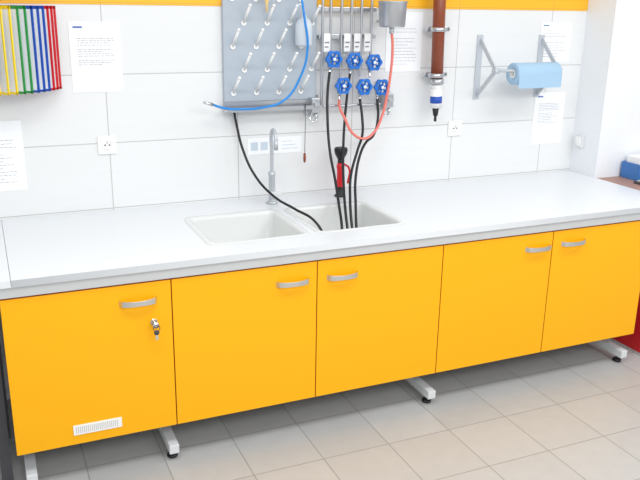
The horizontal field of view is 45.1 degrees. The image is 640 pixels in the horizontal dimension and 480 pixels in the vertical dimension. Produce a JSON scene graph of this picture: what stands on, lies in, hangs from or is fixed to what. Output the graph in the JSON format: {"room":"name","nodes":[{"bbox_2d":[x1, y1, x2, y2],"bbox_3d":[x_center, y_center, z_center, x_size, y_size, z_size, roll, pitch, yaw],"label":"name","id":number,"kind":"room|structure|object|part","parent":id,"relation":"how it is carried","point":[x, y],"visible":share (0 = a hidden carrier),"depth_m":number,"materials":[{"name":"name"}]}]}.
{"room":"laboratory","nodes":[
{"label":"laboratory","id":0,"kind":"room"},
{"bbox_2d":[0,3,586,399],"bbox_3d":[-1.366,-0.719,3.227,6.158,3.000,0.120,-6,19,-23],"label":"wall","id":1,"kind":"structure","parent":0,"point":[173,147],"depth_m":3.69,"materials":[{"name":"tile"}]},
{"bbox_2d":[0,120,27,190],"bbox_3d":[-1.369,-0.353,3.271,0.215,0.301,0.002,-6,19,-23],"label":"paper notice","id":2,"kind":"object","parent":1,"relation":"attached to","point":[12,160],"visible":1,"depth_m":3.29,"materials":[{"name":"white paper"}]},
{"bbox_2d":[0,5,61,95],"bbox_3d":[-1.238,-0.754,3.052,0.405,0.335,0.269,-6,19,-23],"label":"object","id":3,"kind":"object","parent":1,"relation":"attached to","point":[29,47],"visible":1,"depth_m":3.04,"materials":[{"name":"plastic"}]},
{"bbox_2d":[68,21,122,92],"bbox_3d":[-0.963,-0.786,3.320,0.213,0.296,0.002,-6,19,-23],"label":"paper notice","id":4,"kind":"object","parent":1,"relation":"attached to","point":[95,47],"visible":1,"depth_m":3.32,"materials":[{"name":"white paper"}]},
{"bbox_2d":[97,135,116,154],"bbox_3d":[-0.947,-0.423,3.434,0.082,0.082,0.016,-6,19,-23],"label":"power socket","id":5,"kind":"object","parent":1,"relation":"attached to","point":[106,144],"visible":1,"depth_m":3.43,"materials":[{"name":"white plastic"}]},
{"bbox_2d":[221,0,321,112],"bbox_3d":[-0.211,-0.946,3.547,0.480,0.697,0.119,-6,19,-23],"label":"drying rack","id":6,"kind":"object","parent":1,"relation":"attached to","point":[262,62],"visible":0.94,"depth_m":3.59,"materials":[{"name":"white plastic"}]},
{"bbox_2d":[203,0,308,110],"bbox_3d":[-0.301,-0.929,3.473,0.504,0.675,0.114,-6,19,-23],"label":"hose","id":7,"kind":"object","parent":6,"relation":"hanging from","point":[302,2],"visible":1,"depth_m":3.53,"materials":[{"name":"blue plastic"}]},
{"bbox_2d":[264,0,268,11],"bbox_3d":[-0.238,-1.062,3.451,0.060,0.080,0.060,-6,19,-23],"label":"funnel","id":8,"kind":"object","parent":6,"relation":"hanging from","point":[266,1],"visible":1,"depth_m":3.45,"materials":[{"name":"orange plastic"}]},
{"bbox_2d":[226,105,321,112],"bbox_3d":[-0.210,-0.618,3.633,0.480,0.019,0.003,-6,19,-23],"label":"drip tray","id":9,"kind":"object","parent":6,"relation":"on","point":[283,108],"depth_m":3.64,"materials":[{"name":"metal"}]},
{"bbox_2d":[233,113,322,230],"bbox_3d":[-0.189,-0.270,3.541,0.568,0.596,0.030,14,21,36],"label":"hose","id":10,"kind":"object","parent":6,"relation":"attached to","point":[234,114],"visible":0.8,"depth_m":3.62,"materials":[{"name":"black rubber"}]},
{"bbox_2d":[295,4,312,45],"bbox_3d":[-0.074,-0.994,3.565,0.080,0.188,0.080,-6,19,-23],"label":"wash bottle","id":11,"kind":"object","parent":6,"relation":"hanging from","point":[300,34],"visible":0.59,"depth_m":3.54,"materials":[{"name":"plastic"}]},
{"bbox_2d":[303,104,305,162],"bbox_3d":[-0.073,-0.513,3.723,0.014,0.285,0.020,4,17,8],"label":"brush","id":12,"kind":"object","parent":6,"relation":"hanging from","point":[304,153],"visible":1,"depth_m":3.74,"materials":[{"name":"silver metal"}]},
{"bbox_2d":[248,136,301,154],"bbox_3d":[-0.219,-0.462,3.762,0.280,0.080,0.002,-6,19,-23],"label":"label","id":13,"kind":"object","parent":1,"relation":"attached to","point":[256,146],"visible":0.86,"depth_m":3.77,"materials":[{"name":"paper"}]},
{"bbox_2d":[0,0,587,10],"bbox_3d":[-1.335,-1.099,3.050,6.157,0.308,0.003,-6,19,-23],"label":"trim","id":14,"kind":"structure","parent":1,"relation":"attached to","point":[551,5],"depth_m":3.87,"materials":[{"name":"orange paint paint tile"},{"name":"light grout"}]},
{"bbox_2d":[304,94,319,122],"bbox_3d":[-0.031,-0.638,3.741,0.074,0.125,0.094,-6,19,-23],"label":"block","id":15,"kind":"object","parent":1,"relation":"attached to","point":[315,101],"visible":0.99,"depth_m":3.72,"materials":[{"name":"metal"}]},
{"bbox_3d":[-0.045,-0.661,3.774,0.070,0.100,0.012,-6,19,-23],"label":"wall plate","id":16,"kind":"part","parent":15,"relation":"part of","materials":[{"name":"metal"}]},
{"bbox_2d":[317,0,380,107],"bbox_3d":[0.151,-1.168,3.673,0.342,1.056,0.065,-6,19,-23],"label":"pipes","id":17,"kind":"object","parent":1,"relation":"attached to","point":[326,38],"visible":0.87,"depth_m":3.70,"materials":[{"name":"metal"}]},
{"bbox_2d":[325,51,342,71],"bbox_3d":[0.054,-0.848,3.693,0.086,0.116,0.080,-6,19,-23],"label":"valve","id":18,"kind":"object","parent":17,"relation":"attached to","point":[330,58],"visible":1,"depth_m":3.66,"materials":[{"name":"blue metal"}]},
{"bbox_2d":[326,72,342,228],"bbox_3d":[0.072,-0.386,3.609,0.031,0.749,0.481,-2,17,-9],"label":"hose","id":19,"kind":"object","parent":18,"relation":"attached to","point":[329,73],"visible":0.88,"depth_m":3.72,"materials":[{"name":"black rubber"}]},
{"bbox_2d":[335,77,351,98],"bbox_3d":[0.102,-0.733,3.751,0.086,0.116,0.080,-6,19,-23],"label":"valve","id":20,"kind":"object","parent":17,"relation":"attached to","point":[340,84],"visible":1,"depth_m":3.71,"materials":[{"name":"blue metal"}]},
{"bbox_2d":[346,52,362,72],"bbox_3d":[0.154,-0.851,3.737,0.086,0.116,0.080,-6,19,-23],"label":"valve","id":21,"kind":"object","parent":17,"relation":"attached to","point":[351,59],"visible":1,"depth_m":3.70,"materials":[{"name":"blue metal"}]},
{"bbox_2d":[342,73,350,228],"bbox_3d":[0.124,-0.389,3.637,0.040,0.740,0.507,1,17,0],"label":"hose","id":22,"kind":"object","parent":21,"relation":"attached to","point":[349,75],"visible":0.76,"depth_m":3.70,"materials":[{"name":"black rubber"}]},
{"bbox_2d":[356,79,372,98],"bbox_3d":[0.205,-0.737,3.797,0.086,0.116,0.080,-6,19,-23],"label":"valve","id":23,"kind":"object","parent":17,"relation":"attached to","point":[361,85],"visible":1,"depth_m":3.76,"materials":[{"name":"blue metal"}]},
{"bbox_2d":[349,99,363,227],"bbox_3d":[0.168,-0.338,3.672,0.054,0.606,0.519,3,17,6],"label":"hose","id":24,"kind":"object","parent":23,"relation":"attached to","point":[360,101],"visible":0.85,"depth_m":3.71,"materials":[{"name":"black rubber"}]},
{"bbox_2d":[365,54,382,77],"bbox_3d":[0.252,-0.853,3.781,0.086,0.116,0.080,-6,19,-23],"label":"valve","id":25,"kind":"object","parent":17,"relation":"attached to","point":[369,61],"visible":1,"depth_m":3.75,"materials":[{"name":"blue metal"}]},
{"bbox_2d":[373,79,387,98],"bbox_3d":[0.294,-0.743,3.836,0.086,0.116,0.080,-6,19,-23],"label":"valve","id":26,"kind":"object","parent":17,"relation":"attached to","point":[378,87],"visible":0.94,"depth_m":3.80,"materials":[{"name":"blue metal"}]},
{"bbox_2d":[354,99,379,227],"bbox_3d":[0.211,-0.341,3.735,0.068,0.634,0.493,5,18,12],"label":"hose","id":27,"kind":"object","parent":26,"relation":"attached to","point":[377,100],"visible":0.72,"depth_m":3.70,"materials":[{"name":"black rubber"}]},
{"bbox_2d":[376,90,393,116],"bbox_3d":[0.336,-0.689,3.892,0.074,0.125,0.094,-6,19,-23],"label":"block","id":28,"kind":"object","parent":1,"relation":"attached to","point":[391,95],"visible":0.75,"depth_m":3.87,"materials":[{"name":"metal"}]},
{"bbox_3d":[0.322,-0.713,3.925,0.070,0.100,0.012,-6,19,-23],"label":"wall plate","id":29,"kind":"part","parent":28,"relation":"part of","materials":[{"name":"metal"}]},
{"bbox_2d":[376,1,408,32],"bbox_3d":[0.319,-1.063,3.675,0.146,0.147,0.253,-6,19,-23],"label":"steel cup","id":30,"kind":"object","parent":1,"relation":"attached to","point":[392,14],"visible":1,"depth_m":3.58,"materials":[{"name":"silver metal"}]},
{"bbox_2d":[338,33,393,139],"bbox_3d":[0.219,-0.741,3.724,0.263,0.513,0.079,1,17,1],"label":"hose","id":31,"kind":"object","parent":30,"relation":"attached to","point":[391,34],"visible":1,"depth_m":3.75,"materials":[{"name":"red rubber"}]},
{"bbox_3d":[0.339,-0.992,3.646,0.024,0.030,0.024,-6,19,-23],"label":"drain spout","id":32,"kind":"part","parent":30,"relation":"part of","materials":[{"name":"silver metal"}]},
{"bbox_2d":[385,12,422,71],"bbox_3d":[0.423,-0.997,3.886,0.205,0.290,0.002,-6,19,-23],"label":"paper notice","id":33,"kind":"object","parent":1,"relation":"attached to","point":[407,39],"visible":0.91,"depth_m":3.89,"materials":[{"name":"white paper"}]},
{"bbox_2d":[422,0,449,121],"bbox_3d":[0.603,-1.049,3.885,0.135,0.896,0.099,-15,24,-42],"label":"tube","id":34,"kind":"object","parent":1,"relation":"attached to","point":[438,29],"visible":1,"depth_m":3.88,"materials":[{"name":"brown plastic"},{"name":"white and blue plastic"},{"name":"black rubber"}]},
{"bbox_2d":[432,108,438,115],"bbox_3d":[0.596,-0.664,3.982,0.036,0.043,0.036,-6,19,-23],"label":"outlet","id":35,"kind":"object","parent":34,"relation":"attached to","point":[435,110],"depth_m":3.97,"materials":[{"name":"black plastic"}]},
{"bbox_2d":[430,88,441,108],"bbox_3d":[0.596,-0.729,3.961,0.063,0.102,0.060,-6,19,-23],"label":"bottle","id":36,"kind":"object","parent":34,"relation":"on","point":[435,93],"depth_m":3.94,"materials":[{"name":"white plastic"}]},
{"bbox_2d":[447,120,461,135],"bbox_3d":[0.725,-0.600,4.143,0.082,0.082,0.016,-6,19,-23],"label":"power socket","id":37,"kind":"object","parent":1,"relation":"attached to","point":[454,127],"visible":1,"depth_m":4.14,"materials":[{"name":"white plastic"}]},
{"bbox_2d":[473,35,555,98],"bbox_3d":[1.060,-0.916,4.106,0.445,0.335,0.177,-6,19,-23],"label":"paper towel holder","id":38,"kind":"object","parent":1,"relation":"attached to","point":[542,44],"visible":0.7,"depth_m":4.10,"materials":[{"name":"silver metal"}]},
{"bbox_3d":[0.872,-0.823,4.054,0.006,0.160,0.170,-6,19,-23],"label":"arm","id":39,"kind":"part","parent":38,"relation":"part of"},
{"bbox_3d":[0.874,-0.961,4.011,0.006,0.165,0.171,-6,19,-23],"label":"arm","id":40,"kind":"part","parent":38,"relation":"part of"},
{"bbox_3d":[1.089,-0.890,4.044,0.445,0.016,0.016,-6,19,-23],"label":"rod","id":41,"kind":"part","parent":38,"relation":"part of","materials":[{"name":"silver metal"}]},
{"bbox_2d":[506,62,561,88],"bbox_3d":[1.130,-0.872,4.068,0.284,0.126,0.112,-6,19,-23],"label":"paper towel roll","id":42,"kind":"object","parent":38,"relation":"on","point":[535,74],"visible":1,"depth_m":4.02,"materials":[{"name":"blue paper"}]},
{"bbox_3d":[1.242,-1.003,4.166,0.006,0.165,0.171,-6,19,-23],"label":"arm","id":43,"kind":"part","parent":38,"relation":"part of"},
{"bbox_2d":[530,92,565,144],"bbox_3d":[1.296,-0.692,4.382,0.210,0.292,0.002,-6,19,-23],"label":"paper notice","id":44,"kind":"object","parent":1,"relation":"attached to","point":[549,106],"visible":1,"depth_m":4.38,"materials":[{"name":"white paper"}]},
{"bbox_2d":[540,22,571,61],"bbox_3d":[1.297,-1.092,4.256,0.212,0.210,0.002,-6,19,-23],"label":"paper notice","id":45,"kind":"object","parent":1,"relation":"attached to","point":[557,34],"visible":0.81,"depth_m":4.26,"materials":[{"name":"white paper"}]},
{"bbox_2d":[0,339,639,479],"bbox_3d":[0.911,1.306,2.049,9.000,0.100,5.120,-6,19,-23],"label":"floor","id":46,"kind":"structure","parent":0,"point":[570,412],"depth_m":3.32,"materials":[{"name":"tile"}]},
{"bbox_2d":[0,345,13,479],"bbox_3d":[-1.884,0.622,2.529,1.590,0.835,0.147,-6,19,-23],"label":"frame","id":47,"kind":"object","parent":46,"relation":"on","point":[5,433],"visible":1,"depth_m":2.91,"materials":[{"name":"metal"}]},
{"bbox_2d":[0,220,10,288],"bbox_3d":[-1.974,0.123,2.676,1.644,0.026,0.822,-6,19,-23],"label":"countertop","id":48,"kind":"structure","parent":47,"relation":"on","point":[5,282],"depth_m":2.77,"materials":[{"name":"laminate"}]},
{"bbox_3d":[-1.909,0.523,2.559,1.588,0.665,0.020,-6,19,-23],"label":"modesty panel","id":49,"kind":"part","parent":47,"relation":"part of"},
{"bbox_2d":[0,213,639,479],"bbox_3d":[0.167,0.302,3.673,3.100,0.835,0.690,-6,19,-23],"label":"frame","id":50,"kind":"object","parent":46,"relation":"on","point":[426,390],"visible":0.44,"depth_m":3.13,"materials":[{"name":"grey metal"}]},
{"bbox_2d":[0,254,176,455],"bbox_3d":[-0.949,0.398,3.111,0.597,0.615,0.634,-6,19,-23],"label":"base cabinet","id":51,"kind":"object","parent":50,"relation":"attached to","point":[91,364],"visible":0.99,"depth_m":2.86,"materials":[{"name":"orange laminate"}]},
{"bbox_2d":[73,417,121,435],"bbox_3d":[-0.847,0.710,2.942,0.180,0.041,0.004,-6,19,-23],"label":"vent","id":52,"kind":"object","parent":51,"relation":"attached to","point":[95,426],"depth_m":2.94,"materials":[{"name":"white plastic"}]},
{"bbox_3d":[-0.671,0.232,2.857,0.142,0.023,0.033,-6,19,-23],"label":"handle","id":53,"kind":"part","parent":51,"relation":"part of","materials":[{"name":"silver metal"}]},
{"bbox_2d":[170,245,442,423],"bbox_3d":[-0.127,0.302,3.464,1.197,0.615,0.621,-6,19,-23],"label":"base cabinet","id":54,"kind":"object","parent":50,"relation":"attached to","point":[252,338],"visible":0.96,"depth_m":3.19,"materials":[{"name":"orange laminate"}]},
{"bbox_3d":[-0.290,0.411,3.104,0.596,0.614,0.002,-6,19,-23],"label":"door panel","id":55,"kind":"part","parent":54,"relation":"part of","materials":[{"name":"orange laminate"}]},
{"bbox_3d":[-0.104,0.174,3.097,0.145,0.023,0.033,-6,19,-23],"label":"handle","id":56,"kind":"part","parent":54,"relation":"part of","materials":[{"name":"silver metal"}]},
{"bbox_3d":[0.099,0.151,3.183,0.142,0.023,0.033,-6,19,-23],"label":"handle","id":57,"kind":"part","parent":54,"relation":"part of","materials":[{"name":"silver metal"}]},
{"bbox_3d":[0.260,0.348,3.336,0.596,0.614,0.002,-6,19,-23],"label":"door panel","id":58,"kind":"part","parent":54,"relation":"part of","materials":[{"name":"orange laminate"}]},
{"bbox_3d":[0.304,0.018,3.272,3.100,0.050,0.030,-6,19,-23],"label":"rail","id":59,"kind":"part","parent":50,"relation":"part of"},
{"bbox_2d":[2,170,639,287],"bbox_3d":[0.207,-0.124,3.595,3.112,0.026,0.822,-6,19,-23],"label":"countertop","id":60,"kind":"structure","parent":50,"relation":"on","point":[86,245],"depth_m":3.37,"materials":[{"name":"laminate"}]},
{"bbox_2d":[184,209,308,244],"bbox_3d":[-0.323,0.035,3.339,0.444,0.204,0.439,-6,19,-23],"label":"sink basin","id":61,"kind":"object","parent":60,"relation":"in","point":[249,226],"visible":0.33,"depth_m":3.48,"materials":[{"name":"ceramic"}]},
{"bbox_2d":[266,128,281,203],"bbox_3d":[-0.216,-0.344,3.621,0.060,0.364,0.114,-6,19,-23],"label":"tap","id":62,"kind":"object","parent":60,"relation":"on","point":[271,173],"visible":1,"depth_m":3.64,"materials":[{"name":"silver metal"}]},
{"bbox_3d":[-0.209,-0.221,3.638,0.060,0.016,0.014,-6,19,-23],"label":"lever","id":63,"kind":"part","parent":62,"relation":"part of","materials":[{"name":"silver metal"}]},
{"bbox_2d":[334,147,349,196],"bbox_3d":[0.104,-0.335,3.812,0.073,0.244,0.073,-6,19,-23],"label":"sprayer","id":64,"kind":"object","parent":60,"relation":"on","point":[338,150],"visible":0.74,"depth_m":3.79,"materials":[{"name":"red plastic"}]},
{"bbox_2d":[284,201,404,232],"bbox_3d":[0.103,-0.014,3.521,0.432,0.204,0.434,-6,19,-23],"label":"sink basin","id":65,"kind":"object","parent":60,"relation":"in","point":[369,215],"visible":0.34,"depth_m":3.66,"materials":[{"name":"ceramic"}]},
{"bbox_2d":[435,220,639,372],"bbox_3d":[0.973,0.177,3.928,1.197,0.615,0.621,-6,19,-23],"label":"base cabinet","id":66,"kind":"object","parent":50,"relation":"attached to","point":[501,298],"visible":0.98,"depth_m":3.65,"materials":[{"name":"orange laminate"}]},
{"bbox_3d":[0.809,0.286,3.568,0.596,0.614,0.002,-6,19,-23],"label":"door panel","id":67,"kind":"part","parent":66,"relation":"part of","materials":[{"name":"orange laminate"}]},
{"bbox_3d":[1.018,0.040,3.569,0.145,0.023,0.033,-6,19,-23],"label":"handle","id":68,"kind":"part","parent":66,"relation":"part of","materials":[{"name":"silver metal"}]},
{"bbox_3d":[1.207,0.014,3.647,0.142,0.023,0.033,-6,19,-23],"label":"handle","id":69,"kind":"part","parent":66,"relation":"part of","materials":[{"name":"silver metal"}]},
{"bbox_3d":[1.359,0.224,3.799,0.596,0.614,0.002,-6,19,-23],"label":"door panel","id":70,"kind":"part","parent":66,"relation":"part of","materials":[{"name":"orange laminate"}]},
{"bbox_2d":[598,176,639,190],"bbox_3d":[2.329,0.066,4.515,1.438,0.858,0.584,-6,19,-23],"label":"desk","id":71,"kind":"object","parent":46,"relation":"on","point":[619,180],"visible":0.44,"depth_m":4.29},
{"bbox_2d":[620,154,639,180],"bbox_3d":[1.849,-0.417,4.382,0.236,0.126,0.138,-6,19,-23],"label":"storage box","id":72,"kind":"object","parent":71,"relation":"on","point":[630,168],"visible":0.94,"depth_m":4.34,"materials":[{"name":"plastic"}]},
{"bbox_2d":[609,293,639,354],"bbox_3d":[1.876,0.373,4.323,0.500,0.369,0.360,-6,19,-23],"label":"crate","id":73,"kind":"object","parent":46,"relation":"on","point":[631,342],"visible":0.16,"depth_m":4.17,"materials":[{"name":"plastic"}]},
{"bbox_2d":[569,0,639,177],"bbox_3d":[2.801,-1.157,4.871,2.842,3.000,0.335,-6,19,-23],"label":"wall","id":74,"kind":"structure","parent":0,"point":[607,113],"depth_m":4.29,"materials":[{"name":"white paint"}]},
{"bbox_2d":[575,134,584,147],"bbox_3d":[1.490,-0.569,4.429,0.026,0.075,0.055,-6,19,-23],"label":"switch box","id":75,"kind":"object","parent":74,"relation":"attached to","point":[579,139],"visible":1,"depth_m":4.41,"materials":[{"name":"white plastic"}]}
]}

